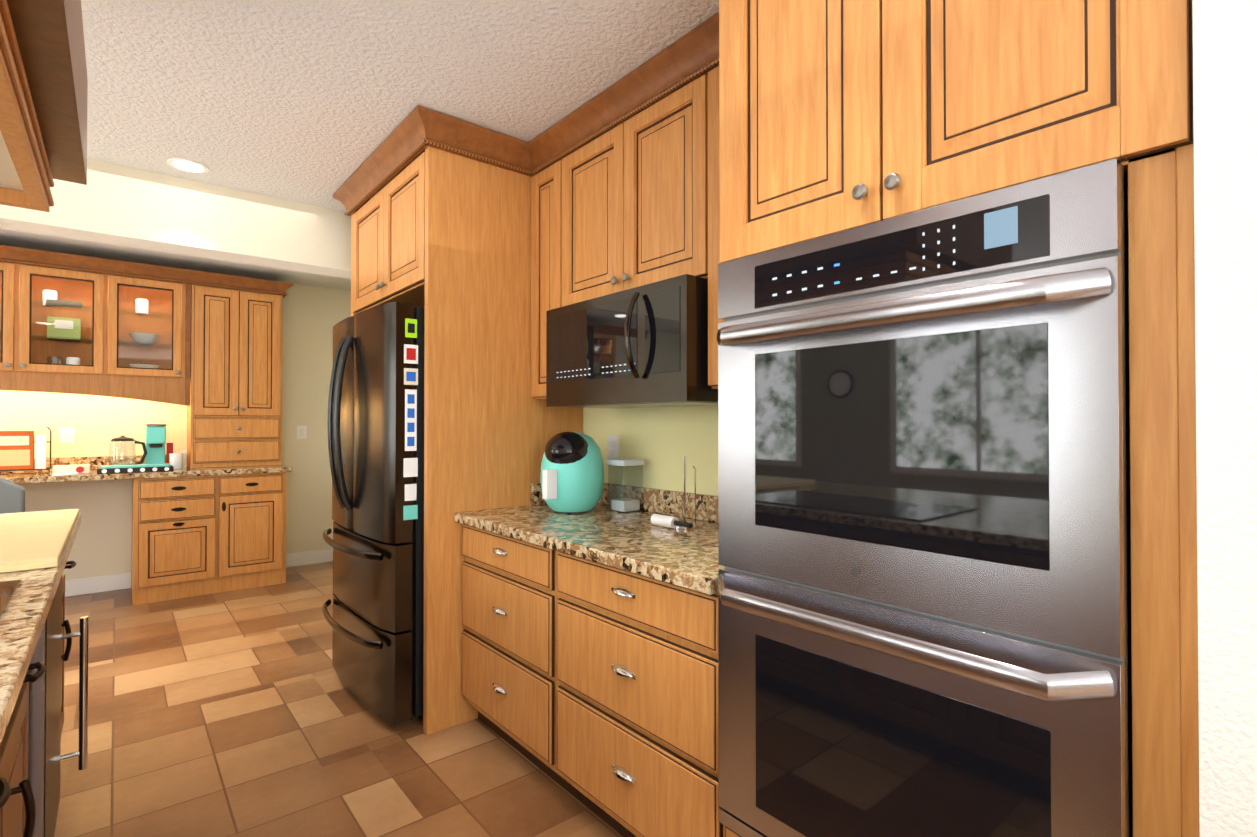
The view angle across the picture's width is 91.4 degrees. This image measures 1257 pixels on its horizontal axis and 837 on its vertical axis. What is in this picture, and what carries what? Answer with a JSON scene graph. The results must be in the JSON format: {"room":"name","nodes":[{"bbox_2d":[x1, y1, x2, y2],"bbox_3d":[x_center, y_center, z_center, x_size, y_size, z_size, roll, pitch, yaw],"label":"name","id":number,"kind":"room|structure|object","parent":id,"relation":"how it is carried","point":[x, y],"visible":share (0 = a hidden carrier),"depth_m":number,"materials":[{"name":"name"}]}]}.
{"room":"kitchen","nodes":[
{"label":"kitchen","id":0,"kind":"room"},
{"bbox_2d":[0,245,350,580],"bbox_3d":[-4.962,0.041,4.061,6.000,2.580,0.100,0,-1,-40],"label":"wall","id":1,"kind":"structure","parent":0,"point":[312,317],"depth_m":4.91,"materials":[{"name":"beige paint"}]},
{"bbox_2d":[60,427,74,442],"bbox_3d":[-4.221,0.126,4.609,0.080,0.120,0.007,0,-1,-40],"label":"electrical outlet","id":2,"kind":"object","parent":1,"relation":"attached to","point":[67,434],"depth_m":4.61,"materials":[{"name":"white plastic"}]},
{"bbox_2d":[0,262,190,405],"bbox_3d":[-4.450,-0.586,4.178,2.368,0.965,0.376,0,-1,-40],"label":"upper cabinet","id":3,"kind":"object","parent":1,"relation":"attached to","point":[75,332],"visible":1,"depth_m":4.52,"materials":[{"name":"brown wood"}]},
{"bbox_2d":[0,245,293,297],"bbox_3d":[-4.363,-1.113,4.244,3.578,0.100,0.392,0,-1,-40],"label":"crown molding","id":4,"kind":"structure","parent":3,"relation":"attached to","point":[27,256],"depth_m":4.59,"materials":[{"name":"wood"}]},
{"bbox_2d":[65,573,130,596],"bbox_3d":[-5.538,1.266,3.493,4.200,0.120,0.016,0,-1,-40],"label":"baseboard","id":5,"kind":"structure","parent":1,"relation":"attached to","point":[75,587],"depth_m":4.70,"materials":[{"name":"white wood"}]},
{"bbox_2d":[297,426,306,438],"bbox_3d":[-3.000,0.126,5.628,0.080,0.120,0.008,0,-1,-40],"label":"electrical outlet","id":6,"kind":"object","parent":1,"relation":"attached to","point":[301,430],"depth_m":5.63,"materials":[{"name":"white plastic"}]},
{"bbox_2d":[286,548,332,566],"bbox_3d":[-2.897,1.286,5.696,0.680,0.120,0.019,0,-1,-40],"label":"baseboard","id":7,"kind":"structure","parent":1,"relation":"attached to","point":[325,555],"depth_m":5.65,"materials":[{"name":"white wood"}]},
{"bbox_2d":[0,158,350,278],"bbox_3d":[-3.487,-1.089,2.385,5.900,0.352,0.220,0,-1,-40],"label":"soffit","id":8,"kind":"structure","parent":0,"point":[114,204],"depth_m":3.24,"materials":[{"name":"beige paint"}]},
{"bbox_2d":[54,561,622,836],"bbox_3d":[-1.686,1.345,0.205,6.100,0.100,10.200,0,-1,-40],"label":"floor","id":9,"kind":"structure","parent":0,"point":[242,713],"depth_m":2.46,"materials":[{"name":"tile"}]},
{"bbox_2d":[0,477,24,513],"bbox_3d":[-3.545,0.791,3.264,0.500,1.065,0.510,0,-1,-40],"label":"chair","id":10,"kind":"object","parent":9,"relation":"on","point":[12,497],"visible":0.19,"depth_m":3.20,"materials":[{"name":"grey"}]},
{"bbox_2d":[0,561,75,836],"bbox_3d":[-1.174,0.859,0.312,1.176,0.874,4.620,0,-1,-40],"label":"kitchen island","id":11,"kind":"object","parent":9,"relation":"on","point":[17,811],"visible":0.38,"depth_m":1.25,"materials":[{"name":"brown wood"}]},
{"bbox_2d":[0,515,80,744],"bbox_3d":[-1.227,0.401,0.337,1.222,0.039,4.800,0,-1,-40],"label":"island countertop","id":12,"kind":"structure","parent":11,"relation":"on","point":[23,617],"depth_m":1.17,"materials":[{"name":"stone"}]},
{"bbox_2d":[0,579,21,616],"bbox_3d":[-1.348,0.383,0.927,0.532,0.007,0.960,0,-1,-40],"label":"cooktop","id":13,"kind":"object","parent":12,"relation":"in","point":[8,589],"visible":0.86,"depth_m":1.36,"materials":[{"name":"black glass"}]},
{"bbox_2d":[0,509,78,572],"bbox_3d":[-2.291,0.380,1.748,1.038,0.027,1.210,0,-1,-40],"label":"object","id":14,"kind":"object","parent":12,"relation":"on","point":[34,540],"visible":1,"depth_m":1.89,"materials":[{"name":"beige wood"}]},
{"bbox_2d":[26,576,88,836],"bbox_3d":[-1.796,0.832,1.512,0.680,0.742,0.584,0,-1,-40],"label":"beverage cooler","id":15,"kind":"object","parent":11,"relation":"in","point":[44,757],"visible":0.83,"depth_m":1.60,"materials":[{"name":"black metal"}]},
{"bbox_2d":[131,472,285,604],"bbox_3d":[-3.346,0.887,4.904,0.970,0.904,0.656,0,-1,-40],"label":"base cabinet","id":16,"kind":"object","parent":9,"relation":"on","point":[192,536],"visible":1,"depth_m":4.64,"materials":[{"name":"brown wood"}]},
{"bbox_2d":[0,454,291,483],"bbox_3d":[-4.870,0.352,3.641,5.005,0.140,0.651,0,-1,-40],"label":"countertop","id":17,"kind":"structure","parent":16,"relation":"on","point":[96,462],"depth_m":4.55,"materials":[{"name":"stone"}]},
{"bbox_2d":[0,426,51,474],"bbox_3d":[-4.280,0.221,4.258,0.388,0.332,0.117,0,-1,-40],"label":"rack","id":18,"kind":"object","parent":17,"relation":"on","point":[16,450],"visible":1,"depth_m":4.27,"materials":[{"name":"orange"}]},
{"bbox_2d":[52,464,89,475],"bbox_3d":[-3.865,0.357,4.251,0.190,0.060,0.250,0,-1,-40],"label":"gift box","id":19,"kind":"object","parent":17,"relation":"on","point":[62,470],"visible":1,"depth_m":4.25,"materials":[{"name":"beige"}]},
{"bbox_2d":[109,435,146,464],"bbox_3d":[-3.749,0.257,4.590,0.231,0.266,0.170,0,-1,-40],"label":"kettle","id":20,"kind":"object","parent":17,"relation":"on","point":[122,438],"visible":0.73,"depth_m":4.58,"materials":[{"name":"clear glass"}]},
{"bbox_2d":[97,463,173,473],"bbox_3d":[-3.592,0.364,4.470,0.430,0.050,0.184,0,-1,-40],"label":"tray","id":21,"kind":"object","parent":17,"relation":"on","point":[111,469],"visible":1,"depth_m":4.41,"materials":[{"name":"black plastic"}]},
{"bbox_2d":[145,424,165,463],"bbox_3d":[-3.660,0.216,4.740,0.124,0.350,0.265,0,-1,-40],"label":"coffee maker","id":22,"kind":"object","parent":17,"relation":"on","point":[155,438],"visible":0.79,"depth_m":4.67,"materials":[{"name":"teal plastic"}]},
{"bbox_2d":[167,443,172,447],"bbox_3d":[-3.640,0.293,4.863,0.040,0.200,0.060,0,-1,-40],"label":"canister","id":23,"kind":"object","parent":17,"relation":"on","point":[169,445],"depth_m":4.84,"materials":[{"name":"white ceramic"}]},
{"bbox_2d":[166,448,186,468],"bbox_3d":[-3.536,0.317,4.823,0.083,0.150,0.181,0,-1,-10],"label":"canister","id":24,"kind":"object","parent":17,"relation":"on","point":[177,460],"depth_m":4.77,"materials":[{"name":"white ceramic"}]},
{"bbox_2d":[187,285,282,467],"bbox_3d":[-3.293,-0.332,5.142,0.638,1.454,0.376,0,-1,-40],"label":"hutch","id":25,"kind":"object","parent":17,"relation":"on","point":[234,413],"visible":1,"depth_m":5.00,"materials":[{"name":"brown wood"}]},
{"bbox_2d":[322,302,424,724],"bbox_3d":[-0.984,0.420,3.150,1.020,1.805,0.944,0,-1,-40],"label":"fridge","id":26,"kind":"object","parent":9,"relation":"on","point":[376,431],"visible":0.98,"depth_m":2.63,"materials":[{"name":"black metal"}]},
{"bbox_2d":[351,146,582,734],"bbox_3d":[-0.899,0.088,3.225,0.826,2.470,1.103,0,-1,-40],"label":"surround","id":27,"kind":"object","parent":9,"relation":"on","point":[442,238],"visible":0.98,"depth_m":2.70,"materials":[{"name":"brown wood"}]},
{"bbox_2d":[462,524,545,772],"bbox_3d":[-0.242,0.880,2.569,0.649,0.874,0.730,0,-1,-40],"label":"base cabinet","id":28,"kind":"object","parent":9,"relation":"on","point":[504,577],"depth_m":2.33,"materials":[{"name":"brown wood"}]},
{"bbox_2d":[454,483,724,594],"bbox_3d":[-0.014,0.369,2.277,0.681,0.139,1.476,0,-1,-40],"label":"countertop","id":29,"kind":"structure","parent":28,"relation":"on","point":[638,542],"depth_m":2.16,"materials":[{"name":"stone"}]},
{"bbox_2d":[540,432,604,512],"bbox_3d":[-0.258,0.229,2.660,0.315,0.346,0.280,0,-1,-40],"label":"air fryer","id":30,"kind":"object","parent":29,"relation":"on","point":[572,479],"visible":1,"depth_m":2.55,"materials":[{"name":"teal plastic"}]},
{"bbox_2d":[607,458,643,512],"bbox_3d":[-0.013,0.290,2.674,0.120,0.224,0.120,0,-1,-40],"label":"container","id":31,"kind":"object","parent":29,"relation":"on","point":[624,505],"visible":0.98,"depth_m":2.65,"materials":[{"name":"clear plastic"}]},
{"bbox_2d":[651,456,702,528],"bbox_3d":[0.201,0.269,2.261,0.150,0.259,0.190,0,-1,-40],"label":"towel stand","id":32,"kind":"object","parent":29,"relation":"on","point":[666,521],"visible":1,"depth_m":2.25,"materials":[{"name":"silver metal"}]},
{"bbox_2d":[546,548,723,836],"bbox_3d":[0.231,0.875,2.001,0.649,0.874,0.748,0,-1,-40],"label":"base cabinet","id":33,"kind":"object","parent":9,"relation":"on","point":[592,686],"depth_m":1.76,"materials":[{"name":"brown wood"}]},
{"bbox_2d":[719,0,1199,836],"bbox_3d":[0.739,0.071,1.377,0.681,2.470,0.870,0,-1,-40],"label":"tall cabinet","id":34,"kind":"object","parent":9,"relation":"on","point":[835,116],"visible":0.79,"depth_m":0.99,"materials":[{"name":"brown wood"}]},
{"bbox_2d":[717,158,1132,836],"bbox_3d":[0.686,0.296,1.366,0.724,1.340,0.770,0,-1,-40],"label":"wall oven","id":35,"kind":"object","parent":34,"relation":"in","point":[923,582],"visible":1,"depth_m":1.08,"materials":[{"name":"silver metal"}]},
{"bbox_2d":[0,0,718,290],"bbox_3d":[-1.686,-1.335,0.230,6.100,0.100,10.200,0,-1,-40],"label":"ceiling","id":36,"kind":"structure","parent":0,"point":[313,102],"depth_m":2.27,"materials":[{"name":"white paint"}]},
{"bbox_2d":[0,0,87,211],"bbox_3d":[-1.513,-0.917,0.948,0.980,0.717,1.255,0,-1,-40],"label":"wall cabinet","id":37,"kind":"object","parent":36,"relation":"hanging from","point":[43,103],"visible":1,"depth_m":1.25,"materials":[{"name":"brown wood"}]},
{"bbox_2d":[167,158,208,172],"bbox_3d":[-2.186,-1.254,3.043,0.169,0.007,0.169,0,-1,41],"label":"recessed light","id":38,"kind":"object","parent":36,"relation":"in","point":[186,165],"depth_m":3.03,"materials":[{"name":"white glass"}]},
{"bbox_2d":[333,105,440,215],"bbox_3d":[-1.222,-1.196,2.967,0.076,0.118,1.255,0,-1,-40],"label":"crown molding","id":39,"kind":"structure","parent":36,"relation":"attached to","point":[418,131],"depth_m":2.80,"materials":[{"name":"wood"}]},
{"bbox_2d":[437,112,532,175],"bbox_3d":[-0.642,-1.199,2.683,0.420,0.118,0.076,0,-1,-40],"label":"crown molding","id":40,"kind":"structure","parent":36,"relation":"attached to","point":[456,136],"depth_m":2.68,"materials":[{"name":"wood"}]},
{"bbox_2d":[525,12,718,176],"bbox_3d":[-0.001,-1.202,2.302,0.076,0.118,1.482,0,-1,-40],"label":"crown molding","id":41,"kind":"structure","parent":36,"relation":"attached to","point":[687,58],"depth_m":2.28,"materials":[{"name":"wood"}]},
{"bbox_2d":[583,405,717,495],"bbox_3d":[0.617,0.023,2.141,0.100,2.580,10.200,0,-1,-40],"label":"wall","id":42,"kind":"structure","parent":0,"point":[662,442],"depth_m":2.62,"materials":[{"name":"beige paint"}]},
{"bbox_2d":[531,156,566,399],"bbox_3d":[-0.241,-0.620,2.848,0.307,1.060,0.324,0,-1,-40],"label":"upper cabinet","id":43,"kind":"object","parent":42,"relation":"attached to","point":[549,186],"depth_m":2.77,"materials":[{"name":"brown wood"}]},
{"bbox_2d":[608,435,618,458],"bbox_3d":[-0.072,0.140,2.880,0.008,0.120,0.080,0,-1,-40],"label":"electrical outlet","id":44,"kind":"object","parent":42,"relation":"attached to","point":[613,447],"visible":0.88,"depth_m":2.88,"materials":[{"name":"white plastic"}]},
{"bbox_2d":[567,74,706,304],"bbox_3d":[0.098,-0.810,2.445,0.307,0.688,0.860,0,-1,-40],"label":"upper cabinet","id":45,"kind":"object","parent":42,"relation":"attached to","point":[632,202],"depth_m":2.27,"materials":[{"name":"brown wood"}]},
{"bbox_2d":[546,274,717,407],"bbox_3d":[0.037,-0.257,2.396,0.451,0.412,0.840,0,-1,-40],"label":"microwave","id":46,"kind":"object","parent":45,"relation":"attached to","point":[646,345],"visible":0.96,"depth_m":2.16,"materials":[{"name":"black plastic"}]},
{"bbox_2d":[705,66,723,388],"bbox_3d":[0.468,-0.628,2.000,0.307,1.060,0.420,0,-1,-40],"label":"upper cabinet","id":47,"kind":"object","parent":42,"relation":"attached to","point":[713,232],"depth_m":1.99,"materials":[{"name":"brown wood"}]},
{"bbox_2d":[1192,0,1256,836],"bbox_3d":[2.308,-0.002,-0.488,0.675,2.580,3.996,0,-1,-40],"label":"wall","id":48,"kind":"structure","parent":0,"point":[1225,116],"depth_m":0.81,"materials":[{"name":"white paint"}]}
]}

